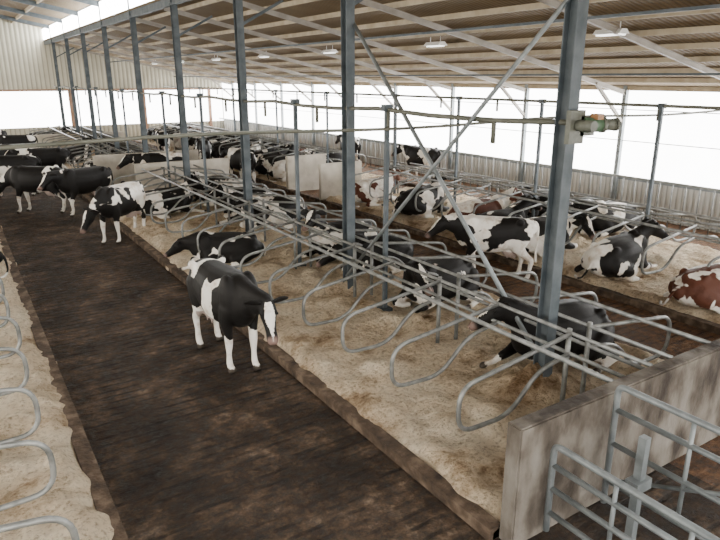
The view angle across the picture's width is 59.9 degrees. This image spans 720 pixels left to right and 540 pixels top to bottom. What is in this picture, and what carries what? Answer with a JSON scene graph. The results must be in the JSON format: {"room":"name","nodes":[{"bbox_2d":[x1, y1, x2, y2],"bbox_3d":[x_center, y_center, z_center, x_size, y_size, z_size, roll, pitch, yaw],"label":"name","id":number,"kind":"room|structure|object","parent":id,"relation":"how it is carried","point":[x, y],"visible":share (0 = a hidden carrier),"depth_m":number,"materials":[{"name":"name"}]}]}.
{"room":"farm building","nodes":[
{"label":"farm building","id":0,"kind":"room"},
{"bbox_2d":[0,18,223,136],"bbox_3d":[-22.247,-11.609,37.527,29.000,8.122,0.150,-11,20,-31],"label":"wall","id":1,"kind":"structure","parent":0,"point":[26,62],"depth_m":39.27,"materials":[{"name":"metal"}]},
{"bbox_2d":[0,89,222,128],"bbox_3d":[-22.242,-9.732,38.096,29.000,2.200,0.030,-11,20,-31],"label":"window","id":2,"kind":"structure","parent":1,"relation":"in","point":[25,109],"depth_m":40.98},
{"bbox_2d":[0,88,218,128],"bbox_3d":[-22.164,-9.271,38.110,29.000,3.310,0.140,-11,20,-31],"label":"posts","id":3,"kind":"object","parent":2,"relation":"attached to","point":[16,90],"depth_m":42.16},
{"bbox_2d":[0,142,719,539],"bbox_3d":[-8.161,-1.180,17.778,29.000,0.200,52.000,-11,20,-31],"label":"floor","id":4,"kind":"structure","parent":0,"point":[184,447],"depth_m":7.70,"materials":[{"name":"concrete"}]},
{"bbox_2d":[0,144,10,154],"bbox_3d":[-14.751,-4.278,25.040,2.352,1.471,0.739,-15,23,-40],"label":"cow","id":5,"kind":"object","parent":4,"relation":"on","point":[2,152],"visible":0.11,"depth_m":25.00},
{"bbox_2d":[0,134,38,147],"bbox_3d":[-16.456,-5.658,29.527,2.352,1.471,0.739,-7,18,-22],"label":"cow","id":6,"kind":"object","parent":4,"relation":"on","point":[4,139],"visible":0.41,"depth_m":29.27},
{"bbox_2d":[0,154,41,197],"bbox_3d":[-12.358,-3.293,21.840,2.352,1.471,0.739,-5,18,-17],"label":"cow","id":7,"kind":"object","parent":4,"relation":"on","point":[6,161],"visible":0.46,"depth_m":21.61},
{"bbox_2d":[0,165,65,213],"bbox_3d":[-10.084,-2.479,19.195,2.352,1.471,0.739,-1,17,-3],"label":"cow","id":8,"kind":"object","parent":4,"relation":"on","point":[25,179],"visible":0.77,"depth_m":18.91},
{"bbox_2d":[5,147,72,168],"bbox_3d":[-12.411,-3.976,24.070,2.502,1.465,0.695,-7,18,-22],"label":"cow","id":9,"kind":"object","parent":4,"relation":"on","point":[53,156],"visible":0.51,"depth_m":23.88},
{"bbox_2d":[0,278,79,539],"bbox_3d":[-9.150,-0.716,13.720,1.756,1.200,27.911,-11,20,-31],"label":"divider","id":10,"kind":"object","parent":4,"relation":"on","point":[12,442],"visible":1,"depth_m":5.54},
{"bbox_2d":[0,226,113,539],"bbox_3d":[-7.846,0.351,11.934,2.656,0.311,32.509,-11,20,-31],"label":"bed","id":11,"kind":"object","parent":4,"relation":"on","point":[24,470],"visible":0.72,"depth_m":6.60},
{"bbox_2d":[0,251,8,277],"bbox_3d":[-8.131,-0.250,11.884,2.441,1.108,1.212,-11,20,-31],"label":"cow","id":12,"kind":"object","parent":11,"relation":"on","point":[2,256],"visible":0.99,"depth_m":12.57},
{"bbox_2d":[51,39,73,126],"bbox_3d":[-17.306,-10.438,37.159,1.264,6.100,0.280,-11,20,-31],"label":"steel column","id":13,"kind":"structure","parent":4,"relation":"on","point":[55,56],"depth_m":36.63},
{"bbox_2d":[37,165,113,216],"bbox_3d":[-8.552,-2.369,18.893,0.681,1.436,2.452,13,21,35],"label":"cow","id":14,"kind":"object","parent":4,"relation":"on","point":[72,182],"visible":0.82,"depth_m":18.63},
{"bbox_2d":[64,36,89,132],"bbox_3d":[-14.805,-9.292,33.435,1.264,6.100,0.280,-11,20,-31],"label":"steel column","id":15,"kind":"structure","parent":4,"relation":"on","point":[68,54],"depth_m":32.92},
{"bbox_2d":[33,131,123,147],"bbox_3d":[-15.109,-6.831,33.852,4.500,1.150,0.160,-11,20,-31],"label":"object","id":16,"kind":"structure","parent":4,"relation":"on","point":[120,133],"depth_m":33.14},
{"bbox_2d":[65,150,94,168],"bbox_3d":[-13.598,-5.814,31.723,4.782,0.458,19.414,-11,20,-31],"label":"bed","id":17,"kind":"object","parent":4,"relation":"on","point":[67,165],"visible":0.03,"depth_m":28.64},
{"bbox_2d":[29,129,59,134],"bbox_3d":[-18.904,-7.983,37.372,2.015,0.903,1.170,-10,20,-29],"label":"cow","id":18,"kind":"object","parent":17,"relation":"on","point":[56,129],"visible":0.15,"depth_m":37.26},
{"bbox_2d":[74,86,82,137],"bbox_3d":[-14.568,-7.774,32.582,0.200,3.500,0.200,-11,20,-31],"label":"support post","id":19,"kind":"object","parent":17,"relation":"on","point":[74,86],"visible":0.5,"depth_m":32.44,"materials":[{"name":"metal"}]},
{"bbox_2d":[65,137,94,162],"bbox_3d":[-13.283,-5.544,29.032,2.140,1.145,1.189,-11,20,-32],"label":"cow","id":20,"kind":"object","parent":17,"relation":"on","point":[87,138],"visible":0.34,"depth_m":28.96},
{"bbox_2d":[81,160,92,167],"bbox_3d":[-9.835,-4.025,24.357,2.208,0.989,1.281,-13,21,-36],"label":"cow","id":21,"kind":"object","parent":17,"relation":"on","point":[90,164],"visible":0.07,"depth_m":23.82},
{"bbox_2d":[93,87,103,152],"bbox_3d":[-11.867,-6.537,28.561,0.200,3.500,0.200,-11,20,-31],"label":"support post","id":22,"kind":"object","parent":17,"relation":"on","point":[93,87],"visible":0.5,"depth_m":28.37,"materials":[{"name":"metal"}]},
{"bbox_2d":[99,142,141,152],"bbox_3d":[-11.778,-5.910,30.513,2.170,0.973,1.260,-10,20,-30],"label":"cow","id":23,"kind":"object","parent":17,"relation":"on","point":[110,144],"visible":0.16,"depth_m":30.07},
{"bbox_2d":[119,89,128,152],"bbox_3d":[-9.165,-5.300,24.539,0.200,3.500,0.200,-11,20,-31],"label":"support post","id":24,"kind":"object","parent":17,"relation":"on","point":[122,97],"visible":0.5,"depth_m":24.33,"materials":[{"name":"metal"}]},
{"bbox_2d":[80,29,108,154],"bbox_3d":[-12.304,-8.146,29.712,1.264,6.100,0.280,-11,20,-31],"label":"steel column","id":25,"kind":"structure","parent":4,"relation":"on","point":[83,42],"depth_m":29.21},
{"bbox_2d":[80,181,145,244],"bbox_3d":[-6.153,-1.427,15.774,0.739,1.471,2.352,5,18,15],"label":"cow","id":26,"kind":"object","parent":4,"relation":"on","point":[127,199],"visible":0.98,"depth_m":15.48},
{"bbox_2d":[101,22,130,153],"bbox_3d":[-9.802,-7.001,25.988,1.264,6.100,0.280,-11,20,-31],"label":"steel column","id":27,"kind":"structure","parent":4,"relation":"on","point":[103,29],"depth_m":25.45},
{"bbox_2d":[92,149,198,185],"bbox_3d":[-8.050,-3.832,23.850,3.900,1.300,0.160,-11,20,-31],"label":"wall","id":28,"kind":"structure","parent":4,"relation":"on","point":[111,160],"depth_m":23.20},
{"bbox_2d":[129,13,165,152],"bbox_3d":[-7.301,-5.855,22.264,1.264,6.100,0.280,-11,20,-31],"label":"steel column","id":29,"kind":"structure","parent":4,"relation":"on","point":[133,28],"depth_m":21.69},
{"bbox_2d":[116,151,182,169],"bbox_3d":[-7.420,-3.486,22.477,2.502,1.465,0.695,-7,18,-22],"label":"cow","id":30,"kind":"object","parent":4,"relation":"on","point":[144,157],"visible":0.37,"depth_m":22.05},
{"bbox_2d":[155,129,169,150],"bbox_3d":[-10.246,-6.538,32.388,0.739,1.471,2.352,-7,18,-22],"label":"cow","id":31,"kind":"object","parent":4,"relation":"on","point":[160,143],"visible":0.61,"depth_m":31.59},
{"bbox_2d":[134,157,228,190],"bbox_3d":[-6.027,-3.096,21.457,3.200,1.300,0.160,-11,20,-31],"label":"wall","id":32,"kind":"structure","parent":4,"relation":"on","point":[214,163],"depth_m":21.08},
{"bbox_2d":[170,0,212,201],"bbox_3d":[-4.800,-4.710,18.540,1.264,6.100,0.280,-11,20,-31],"label":"steel column","id":33,"kind":"structure","parent":4,"relation":"on","point":[176,35],"depth_m":18.00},
{"bbox_2d":[195,138,211,158],"bbox_3d":[-6.803,-4.953,27.236,0.739,1.471,2.352,-4,18,-12],"label":"cow","id":34,"kind":"object","parent":4,"relation":"on","point":[208,149],"visible":0.52,"depth_m":26.69},
{"bbox_2d":[173,130,253,150],"bbox_3d":[-8.061,-7.113,34.769,4.600,1.150,0.160,-11,20,-31],"label":"wall","id":35,"kind":"structure","parent":4,"relation":"on","point":[175,140],"depth_m":33.59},
{"bbox_2d":[186,255,287,373],"bbox_3d":[-1.821,0.678,8.940,0.689,1.471,2.411,-14,22,-37],"label":"cow","id":36,"kind":"object","parent":4,"relation":"on","point":[231,297],"visible":1,"depth_m":8.57},
{"bbox_2d":[219,146,256,180],"bbox_3d":[-4.675,-3.947,23.977,0.695,1.465,2.502,-13,21,-36],"label":"cow","id":37,"kind":"object","parent":4,"relation":"on","point":[234,154],"visible":0.66,"depth_m":23.46},
{"bbox_2d":[233,0,283,231],"bbox_3d":[-2.299,-3.564,14.816,1.264,6.100,0.280,-11,20,-31],"label":"steel column","id":38,"kind":"structure","parent":4,"relation":"on","point":[239,22],"depth_m":14.35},
{"bbox_2d":[139,139,381,186],"bbox_3d":[-7.051,-6.269,33.494,4.745,0.286,23.410,-11,20,-31],"label":"bed","id":39,"kind":"object","parent":4,"relation":"on","point":[365,175],"visible":0.05,"depth_m":25.22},
{"bbox_2d":[147,123,176,139],"bbox_3d":[-12.436,-8.725,39.535,2.413,1.048,1.209,-8,19,-23],"label":"cow","id":40,"kind":"object","parent":39,"relation":"on","point":[149,132],"visible":0.21,"depth_m":39.00},
{"bbox_2d":[151,124,179,141],"bbox_3d":[-11.845,-8.478,38.676,2.381,1.081,1.182,-11,20,-32],"label":"cow","id":41,"kind":"object","parent":39,"relation":"on","point":[177,124],"visible":0.2,"depth_m":38.49},
{"bbox_2d":[169,129,196,146],"bbox_3d":[-10.197,-7.563,35.865,1.138,0.986,2.212,15,23,40],"label":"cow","id":42,"kind":"object","parent":39,"relation":"on","point":[171,139],"visible":0.1,"depth_m":35.16},
{"bbox_2d":[174,131,210,149],"bbox_3d":[-8.900,-6.981,33.915,2.352,1.021,1.178,-8,19,-24],"label":"cow","id":43,"kind":"object","parent":39,"relation":"on","point":[178,144],"visible":0.11,"depth_m":33.37},
{"bbox_2d":[188,125,213,131],"bbox_3d":[-9.544,-8.510,38.849,2.396,1.040,1.200,-9,19,-27],"label":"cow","id":44,"kind":"object","parent":39,"relation":"on","point":[193,125],"visible":0.07,"depth_m":38.53},
{"bbox_2d":[188,135,223,149],"bbox_3d":[-8.171,-6.667,32.949,2.199,0.986,1.276,-11,20,-33],"label":"cow","id":45,"kind":"object","parent":39,"relation":"on","point":[191,143],"visible":0.16,"depth_m":32.49},
{"bbox_2d":[194,136,224,148],"bbox_3d":[-7.673,-6.370,32.085,2.069,0.928,1.201,-13,22,-37],"label":"cow","id":46,"kind":"object","parent":39,"relation":"on","point":[219,139],"visible":0.07,"depth_m":32.00},
{"bbox_2d":[210,135,235,157],"bbox_3d":[-7.129,-6.134,31.029,2.055,1.100,1.142,-4,18,-14],"label":"cow","id":47,"kind":"object","parent":39,"relation":"on","point":[227,141],"visible":0.22,"depth_m":30.99},
{"bbox_2d":[210,138,240,158],"bbox_3d":[-6.181,-5.848,30.236,2.344,1.018,1.174,-14,22,-38],"label":"cow","id":48,"kind":"object","parent":39,"relation":"on","point":[215,150],"visible":0.3,"depth_m":29.69},
{"bbox_2d":[231,88,235,137],"bbox_3d":[-6.397,-7.522,31.932,0.200,3.400,0.200,-11,20,-31],"label":"support post","id":49,"kind":"object","parent":39,"relation":"on","point":[231,88],"visible":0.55,"depth_m":31.75,"materials":[{"name":"metal"}]},
{"bbox_2d":[224,144,262,157],"bbox_3d":[-5.186,-5.200,28.309,1.299,0.911,2.228,8,19,24],"label":"cow","id":50,"kind":"object","parent":39,"relation":"on","point":[257,147],"visible":0.14,"depth_m":28.23},
{"bbox_2d":[254,145,274,154],"bbox_3d":[-4.495,-4.924,27.362,2.183,0.943,1.094,-10,20,-30],"label":"cow","id":51,"kind":"object","parent":39,"relation":"on","point":[269,149],"visible":0.15,"depth_m":27.47},
{"bbox_2d":[253,138,276,150],"bbox_3d":[-4.334,-6.240,31.571,2.188,0.980,1.269,-9,19,-27],"label":"cow","id":52,"kind":"object","parent":39,"relation":"on","point":[263,142],"visible":0.06,"depth_m":31.21},
{"bbox_2d":[255,145,288,173],"bbox_3d":[-3.679,-4.683,26.429,2.374,1.030,1.189,-13,22,-37],"label":"cow","id":53,"kind":"object","parent":39,"relation":"on","point":[257,156],"visible":0.14,"depth_m":26.23},
{"bbox_2d":[255,144,293,174],"bbox_3d":[-3.329,-4.446,25.365,2.245,1.201,1.247,-9,19,-28],"label":"cow","id":54,"kind":"object","parent":39,"relation":"on","point":[263,165],"visible":0.48,"depth_m":24.78},
{"bbox_2d":[274,90,278,148],"bbox_3d":[-3.696,-6.285,27.910,0.200,3.400,0.200,-11,20,-31],"label":"support post","id":55,"kind":"object","parent":39,"relation":"on","point":[274,90],"visible":0.55,"depth_m":27.72,"materials":[{"name":"metal"}]},
{"bbox_2d":[267,152,313,181],"bbox_3d":[-2.554,-4.038,24.396,2.300,0.993,1.152,-10,20,-29],"label":"cow","id":56,"kind":"object","parent":39,"relation":"on","point":[277,169],"visible":0.44,"depth_m":23.89},
{"bbox_2d":[307,150,341,162],"bbox_3d":[-1.347,-4.723,26.787,1.276,0.895,2.189,14,22,38],"label":"cow","id":57,"kind":"object","parent":39,"relation":"on","point":[331,155],"visible":0.11,"depth_m":26.52},
{"bbox_2d":[324,91,328,162],"bbox_3d":[-1.265,-5.171,24.291,0.200,3.400,0.200,-11,20,-31],"label":"support post","id":58,"kind":"object","parent":39,"relation":"on","point":[325,92],"visible":0.55,"depth_m":24.22,"materials":[{"name":"metal"}]},
{"bbox_2d":[285,154,325,191],"bbox_3d":[-1.976,-3.581,23.034,1.600,1.300,0.160,-11,20,-31],"label":"wall","id":59,"kind":"structure","parent":4,"relation":"on","point":[308,164],"depth_m":22.93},
{"bbox_2d":[319,161,361,201],"bbox_3d":[-0.652,-2.975,21.063,1.600,1.300,0.160,-11,20,-31],"label":"wall","id":60,"kind":"structure","parent":4,"relation":"on","point":[330,174],"depth_m":20.78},
{"bbox_2d":[30,125,652,431],"bbox_3d":[-8.410,-3.251,21.960,1.743,1.200,39.481,-11,20,-31],"label":"divider","id":61,"kind":"object","parent":4,"relation":"on","point":[564,358],"visible":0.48,"depth_m":9.19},
{"bbox_2d":[335,134,360,160],"bbox_3d":[-0.575,-5.594,29.328,0.695,1.465,2.502,-7,18,-22],"label":"cow","id":62,"kind":"object","parent":4,"relation":"on","point":[339,137],"visible":0.36,"depth_m":28.59},
{"bbox_2d":[341,0,362,288],"bbox_3d":[0.203,-2.418,11.092,1.264,6.100,0.280,-11,20,-31],"label":"steel column","id":63,"kind":"structure","parent":4,"relation":"on","point":[347,6],"depth_m":10.76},
{"bbox_2d":[0,140,719,539],"bbox_3d":[-4.768,-2.584,21.801,14.130,0.120,46.500,-11,20,-31],"label":"concrete curb","id":64,"kind":"object","parent":4,"relation":"on","point":[479,519],"visible":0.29,"depth_m":8.27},
{"bbox_2d":[66,125,710,393],"bbox_3d":[-6.686,-3.576,23.018,1.756,1.200,39.481,-11,20,-31],"label":"divider","id":65,"kind":"object","parent":4,"relation":"on","point":[635,319],"visible":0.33,"depth_m":9.90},
{"bbox_2d":[119,198,663,538],"bbox_3d":[-1.685,-0.412,13.972,4.769,0.571,17.906,-11,20,-31],"label":"bed","id":66,"kind":"object","parent":4,"relation":"on","point":[421,416],"visible":0.33,"depth_m":8.61,"materials":[{"name":"sand"}]},
{"bbox_2d":[159,91,170,186],"bbox_3d":[-6.248,-3.964,20.196,0.200,3.500,0.200,-11,20,-31],"label":"support post","id":67,"kind":"object","parent":66,"relation":"on","point":[160,92],"visible":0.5,"depth_m":20.03,"materials":[{"name":"metal"}]},
{"bbox_2d":[144,177,206,218],"bbox_3d":[-5.543,-2.120,18.111,2.368,1.022,1.186,-11,20,-33],"label":"cow","id":68,"kind":"object","parent":66,"relation":"on","point":[165,206],"visible":0.58,"depth_m":17.74},
{"bbox_2d":[196,93,209,216],"bbox_3d":[-4.303,-3.073,17.300,0.200,3.500,0.200,-11,20,-31],"label":"support post","id":69,"kind":"object","parent":66,"relation":"on","point":[198,95],"visible":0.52,"depth_m":17.17,"materials":[{"name":"metal"}]},
{"bbox_2d":[181,175,229,201],"bbox_3d":[-4.767,-2.698,20.112,2.120,0.950,1.231,-15,23,-40],"label":"cow","id":70,"kind":"object","parent":66,"relation":"on","point":[195,196],"visible":0.12,"depth_m":19.77},
{"bbox_2d":[164,231,265,270],"bbox_3d":[-3.014,-0.485,13.237,2.054,0.764,1.071,-10,20,-30],"label":"cow","id":71,"kind":"object","parent":66,"relation":"on","point":[235,250],"visible":0.74,"depth_m":13.01},
{"bbox_2d":[183,171,256,205],"bbox_3d":[-4.189,-2.514,19.296,2.484,1.078,1.244,-8,19,-24],"label":"cow","id":72,"kind":"object","parent":66,"relation":"on","point":[194,172],"visible":0.15,"depth_m":19.05},
{"bbox_2d":[201,183,271,212],"bbox_3d":[-3.468,-2.160,18.351,2.221,0.959,1.113,-10,20,-28],"label":"cow","id":73,"kind":"object","parent":66,"relation":"on","point":[210,184],"visible":0.11,"depth_m":18.11},
{"bbox_2d":[205,185,270,223],"bbox_3d":[-3.191,-1.923,17.464,2.259,1.026,1.122,-7,19,-22],"label":"cow","id":74,"kind":"object","parent":66,"relation":"on","point":[219,187],"visible":0.26,"depth_m":17.06},
{"bbox_2d":[235,196,307,229],"bbox_3d":[-2.334,-1.566,16.500,1.296,0.910,2.224,10,20,30],"label":"cow","id":75,"kind":"object","parent":66,"relation":"on","point":[267,198],"visible":0.39,"depth_m":16.27},
{"bbox_2d":[290,99,305,266],"bbox_3d":[-1.278,-1.687,12.796,0.200,3.500,0.200,-11,20,-31],"label":"support post","id":76,"kind":"object","parent":66,"relation":"on","point":[292,101],"visible":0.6,"depth_m":12.69,"materials":[{"name":"metal"}]},
{"bbox_2d":[301,209,377,261],"bbox_3d":[-0.425,-0.846,13.672,2.237,1.197,1.243,-9,19,-27],"label":"cow","id":77,"kind":"object","parent":66,"relation":"on","point":[312,214],"visible":0.38,"depth_m":13.26},
{"bbox_2d":[316,234,413,273],"bbox_3d":[0.158,-0.382,12.830,2.269,0.807,1.091,-11,20,-31],"label":"cow","id":78,"kind":"object","parent":66,"relation":"on","point":[407,249],"visible":0.36,"depth_m":12.57},
{"bbox_2d":[377,104,392,310],"bbox_3d":[0.424,-0.908,10.263,0.200,3.500,0.200,-11,20,-31],"label":"support post","id":79,"kind":"object","parent":66,"relation":"on","point":[384,107],"visible":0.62,"depth_m":10.17,"materials":[{"name":"metal"}]},
{"bbox_2d":[392,254,482,312],"bbox_3d":[1.400,0.123,10.886,2.191,0.982,1.272,-15,23,-40],"label":"cow","id":80,"kind":"object","parent":66,"relation":"on","point":[464,267],"visible":0.62,"depth_m":10.65},
{"bbox_2d":[467,294,619,372],"bbox_3d":[2.682,0.794,8.598,2.420,1.045,1.212,-10,20,-29],"label":"cow","id":81,"kind":"object","parent":66,"relation":"on","point":[574,308],"visible":0.53,"depth_m":8.43},
{"bbox_2d":[391,144,440,180],"bbox_3d":[2.229,-4.201,24.801,0.695,1.465,2.502,-15,23,-40],"label":"cow","id":82,"kind":"object","parent":4,"relation":"on","point":[412,153],"visible":0.62,"depth_m":24.32},
{"bbox_2d":[147,122,719,274],"bbox_3d":[-2.280,-3.999,24.393,1.735,1.200,39.481,-11,20,-31],"label":"divider","id":83,"kind":"object","parent":4,"relation":"on","point":[641,215],"visible":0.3,"depth_m":15.47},
{"bbox_2d":[176,122,719,254],"bbox_3d":[-0.598,-4.317,25.425,1.783,1.200,39.481,-11,20,-31],"label":"divider","id":84,"kind":"object","parent":4,"relation":"on","point":[314,147],"visible":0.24,"depth_m":17.25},
{"bbox_2d":[219,118,719,234],"bbox_3d":[2.106,-4.696,26.691,0.050,1.280,45.016,-11,20,-31],"label":"fence","id":85,"kind":"object","parent":4,"relation":"on","point":[366,156],"visible":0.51,"depth_m":20.74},
{"bbox_2d":[224,120,719,232],"bbox_3d":[3.024,-4.597,26.726,0.150,1.070,48.000,-11,20,-31],"label":"wall","id":86,"kind":"structure","parent":4,"relation":"on","point":[705,201],"depth_m":20.41,"materials":[{"name":"metal"}]},
{"bbox_2d":[425,213,538,282],"bbox_3d":[2.475,-0.466,12.858,2.302,1.348,0.640,2,17,7],"label":"cow","id":87,"kind":"object","parent":4,"relation":"on","point":[510,236],"visible":0.86,"depth_m":12.53},
{"bbox_2d":[326,187,719,323],"bbox_3d":[5.006,-0.816,15.482,4.701,0.455,15.900,-11,20,-31],"label":"bed","id":88,"kind":"object","parent":4,"relation":"on","point":[651,288],"visible":0.24,"depth_m":13.52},
{"bbox_2d":[355,168,400,206],"bbox_3d":[0.579,-2.627,19.802,2.311,0.998,1.157,-11,20,-32],"label":"cow","id":89,"kind":"object","parent":88,"relation":"on","point":[362,195],"visible":0.73,"depth_m":19.37},
{"bbox_2d":[393,94,398,193],"bbox_3d":[1.167,-4.058,20.671,0.200,3.400,0.200,-11,20,-31],"label":"support post","id":90,"kind":"object","parent":88,"relation":"on","point":[395,114],"visible":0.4,"depth_m":20.59,"materials":[{"name":"metal"}]},
{"bbox_2d":[389,177,449,218],"bbox_3d":[1.766,-2.112,18.117,2.234,1.002,1.297,-13,21,-37],"label":"cow","id":91,"kind":"object","parent":88,"relation":"on","point":[427,200],"visible":0.82,"depth_m":17.55},
{"bbox_2d":[453,96,462,202],"bbox_3d":[2.814,-3.303,18.218,0.200,3.400,0.200,-11,20,-31],"label":"support post","id":92,"kind":"object","parent":88,"relation":"on","point":[458,99],"visible":0.55,"depth_m":18.12,"materials":[{"name":"metal"}]},
{"bbox_2d":[446,187,522,214],"bbox_3d":[3.201,-1.583,16.269,2.483,1.078,1.244,-8,19,-24],"label":"cow","id":93,"kind":"object","parent":88,"relation":"on","point":[466,207],"visible":0.3,"depth_m":15.88},
{"bbox_2d":[475,195,541,218],"bbox_3d":[3.524,-1.264,15.299,2.292,1.041,1.138,-8,19,-25],"label":"cow","id":94,"kind":"object","parent":88,"relation":"on","point":[523,204],"visible":0.26,"depth_m":15.18},
{"bbox_2d":[510,186,547,217],"bbox_3d":[4.769,-1.961,17.574,2.383,1.034,1.194,-14,22,-39],"label":"cow","id":95,"kind":"object","parent":88,"relation":"on","point":[538,213],"visible":0.1,"depth_m":17.16},
{"bbox_2d":[531,99,546,217],"bbox_3d":[4.462,-2.548,15.765,0.200,3.400,0.200,-11,20,-31],"label":"support post","id":96,"kind":"object","parent":88,"relation":"on","point":[541,102],"visible":0.55,"depth_m":15.63,"materials":[{"name":"metal"}]},
{"bbox_2d":[525,212,596,256],"bbox_3d":[4.203,-0.840,14.164,2.190,0.896,1.277,0,17,2],"label":"cow","id":97,"kind":"object","parent":88,"relation":"on","point":[583,219],"visible":0.32,"depth_m":13.95},
{"bbox_2d":[529,196,592,212],"bbox_3d":[5.580,-1.587,16.690,2.054,0.840,1.197,-1,17,-5],"label":"cow","id":98,"kind":"object","parent":88,"relation":"on","point":[541,198],"visible":0.03,"depth_m":16.39},
{"bbox_2d":[569,200,640,237],"bbox_3d":[6.269,-1.379,15.880,2.242,0.917,1.307,-3,17,-9],"label":"cow","id":99,"kind":"object","parent":88,"relation":"on","point":[598,225],"visible":0.46,"depth_m":15.41},
{"bbox_2d":[574,218,669,281],"bbox_3d":[5.267,-0.446,12.667,2.371,1.024,1.188,-13,21,-36],"label":"cow","id":100,"kind":"object","parent":88,"relation":"on","point":[618,256],"visible":0.95,"depth_m":12.11},
{"bbox_2d":[644,103,666,218],"bbox_3d":[6.164,-1.769,13.232,0.200,3.400,0.200,-11,20,-31],"label":"support post","id":101,"kind":"object","parent":88,"relation":"on","point":[660,107],"visible":0.57,"depth_m":13.03,"materials":[{"name":"metal"}]},
{"bbox_2d":[164,86,719,120],"bbox_3d":[-2.426,-7.152,25.574,0.063,0.333,38.700,-11,20,-31],"label":"tube","id":102,"kind":"object","parent":101,"relation":"attached to","point":[497,100],"visible":0.81,"depth_m":16.52,"materials":[{"name":"plastic"}]},
{"bbox_2d":[659,262,719,313],"bbox_3d":[6.312,0.122,10.969,2.250,0.977,1.127,-6,18,-18],"label":"cow","id":103,"kind":"object","parent":88,"relation":"on","point":[698,286],"visible":0.98,"depth_m":10.48},
{"bbox_2d":[533,0,588,376],"bbox_3d":[2.704,-1.273,7.368,1.264,6.100,0.280,-11,20,-31],"label":"steel column","id":104,"kind":"structure","parent":4,"relation":"on","point":[576,11],"depth_m":7.14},
{"bbox_2d":[54,85,565,143],"bbox_3d":[-8.139,-6.293,22.561,0.063,0.363,39.002,-11,20,-31],"label":"tube","id":105,"kind":"object","parent":104,"relation":"attached to","point":[493,121],"visible":0.95,"depth_m":9.79,"materials":[{"name":"plastic"}]},
{"bbox_2d":[0,110,719,149],"bbox_3d":[-0.195,-2.103,9.354,22.001,0.107,0.046,-11,20,-31],"label":"tube","id":106,"kind":"object","parent":105,"relation":"attached to","point":[62,143],"visible":0.8,"depth_m":8.55,"materials":[{"name":"plastic"}]},
{"bbox_2d":[564,110,620,143],"bbox_3d":[2.588,-1.581,6.909,0.633,0.360,0.300,-11,20,-31],"label":"motor","id":107,"kind":"object","parent":105,"relation":"attached to","point":[579,124],"visible":1,"depth_m":6.86,"materials":[{"name":"paint"}]},
{"bbox_2d":[345,0,569,349],"bbox_3d":[1.054,-1.439,9.095,0.200,4.443,4.642,-11,20,-31],"label":"brace","id":108,"kind":"object","parent":104,"relation":"attached to","point":[560,8],"visible":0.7,"depth_m":8.77,"materials":[{"name":"metal"}]},
{"bbox_2d":[499,338,719,539],"bbox_3d":[3.570,1.456,6.831,5.400,1.200,0.170,-11,20,-31],"label":"wall","id":109,"kind":"structure","parent":4,"relation":"on","point":[689,381],"depth_m":5.89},
{"bbox_2d":[542,444,719,539],"bbox_3d":[2.176,2.139,4.762,0.060,0.910,1.910,-11,20,-31],"label":"gate","id":110,"kind":"object","parent":109,"relation":"attached to","point":[694,529],"visible":1,"depth_m":5.00,"materials":[{"name":"metal"}]},
{"bbox_2d":[624,434,651,539],"bbox_3d":[2.367,1.936,5.356,0.200,1.150,0.120,-11,20,-31],"label":"gate post","id":111,"kind":"object","parent":4,"relation":"on","point":[639,480],"visible":0.74,"depth_m":5.27,"materials":[{"name":"metal"}]},
{"bbox_2d":[600,385,719,539],"bbox_3d":[2.913,1.886,4.974,0.060,1.270,2.180,-11,20,-31],"label":"gate","id":112,"kind":"object","parent":111,"relation":"attached to","point":[691,488],"visible":0.91,"depth_m":5.33,"materials":[{"name":"metal"}]},
{"bbox_2d":[0,0,719,86],"bbox_3d":[-9.022,-7.376,17.469,29.800,4.539,49.500,-11,20,-31],"label":"ceiling","id":113,"kind":"structure","parent":0,"point":[222,8],"depth_m":16.53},
{"bbox_2d":[321,45,337,53],"bbox_3d":[-1.008,-7.305,20.698,0.320,0.250,0.600,-11,20,-31],"label":"fluorescent light fixture","id":114,"kind":"object","parent":113,"relation":"hanging from","point":[332,50],"visible":1,"depth_m":20.57,"materials":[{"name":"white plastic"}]},
{"bbox_2d":[424,36,446,46],"bbox_3d":[1.963,-5.944,16.275,0.320,0.250,0.600,-11,20,-31],"label":"fluorescent light fixture","id":115,"kind":"object","parent":113,"relation":"hanging from","point":[440,43],"visible":1,"depth_m":16.18,"materials":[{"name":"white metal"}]},
{"bbox_2d":[592,21,628,36],"bbox_3d":[4.827,-4.633,12.012,0.320,0.250,0.600,-11,20,-31],"label":"fluorescent light fixture","id":116,"kind":"object","parent":113,"relation":"hanging from","point":[621,31],"visible":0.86,"depth_m":11.95,"materials":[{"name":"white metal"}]},
{"bbox_2d":[10,0,719,91],"bbox_3d":[-9.077,-7.407,17.733,28.470,4.419,48.000,-11,20,-31],"label":"roof","id":117,"kind":"structure","parent":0,"point":[532,6],"depth_m":16.92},
{"bbox_2d":[42,0,151,39],"bbox_3d":[-6.519,-8.502,19.115,0.030,0.670,48.000,-11,20,-31],"label":"window","id":118,"kind":"structure","parent":117,"relation":"attached to","point":[90,14],"depth_m":26.14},
{"bbox_2d":[0,0,719,76],"bbox_3d":[-10.670,-7.244,16.714,25.646,3.923,48.000,-11,20,-31],"label":"girder","id":119,"kind":"object","parent":117,"relation":"attached to","point":[159,5],"depth_m":20.09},
{"bbox_2d":[51,0,719,122],"bbox_3d":[-2.008,-7.463,23.055,11.225,3.271,42.430,-11,20,-31],"label":"rafters","id":120,"kind":"object","parent":117,"relation":"attached to","point":[602,24],"depth_m":19.98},
{"bbox_2d":[222,81,719,198],"bbox_3d":[2.902,-5.878,26.250,0.180,3.800,48.000,-11,20,-31],"label":"wall","id":121,"kind":"structure","parent":0,"point":[623,109],"depth_m":21.94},
{"bbox_2d":[222,83,719,188],"bbox_3d":[3.015,-6.383,26.171,0.030,2.670,48.000,-11,20,-31],"label":"window","id":122,"kind":"structure","parent":121,"relation":"in","point":[676,164],"depth_m":21.39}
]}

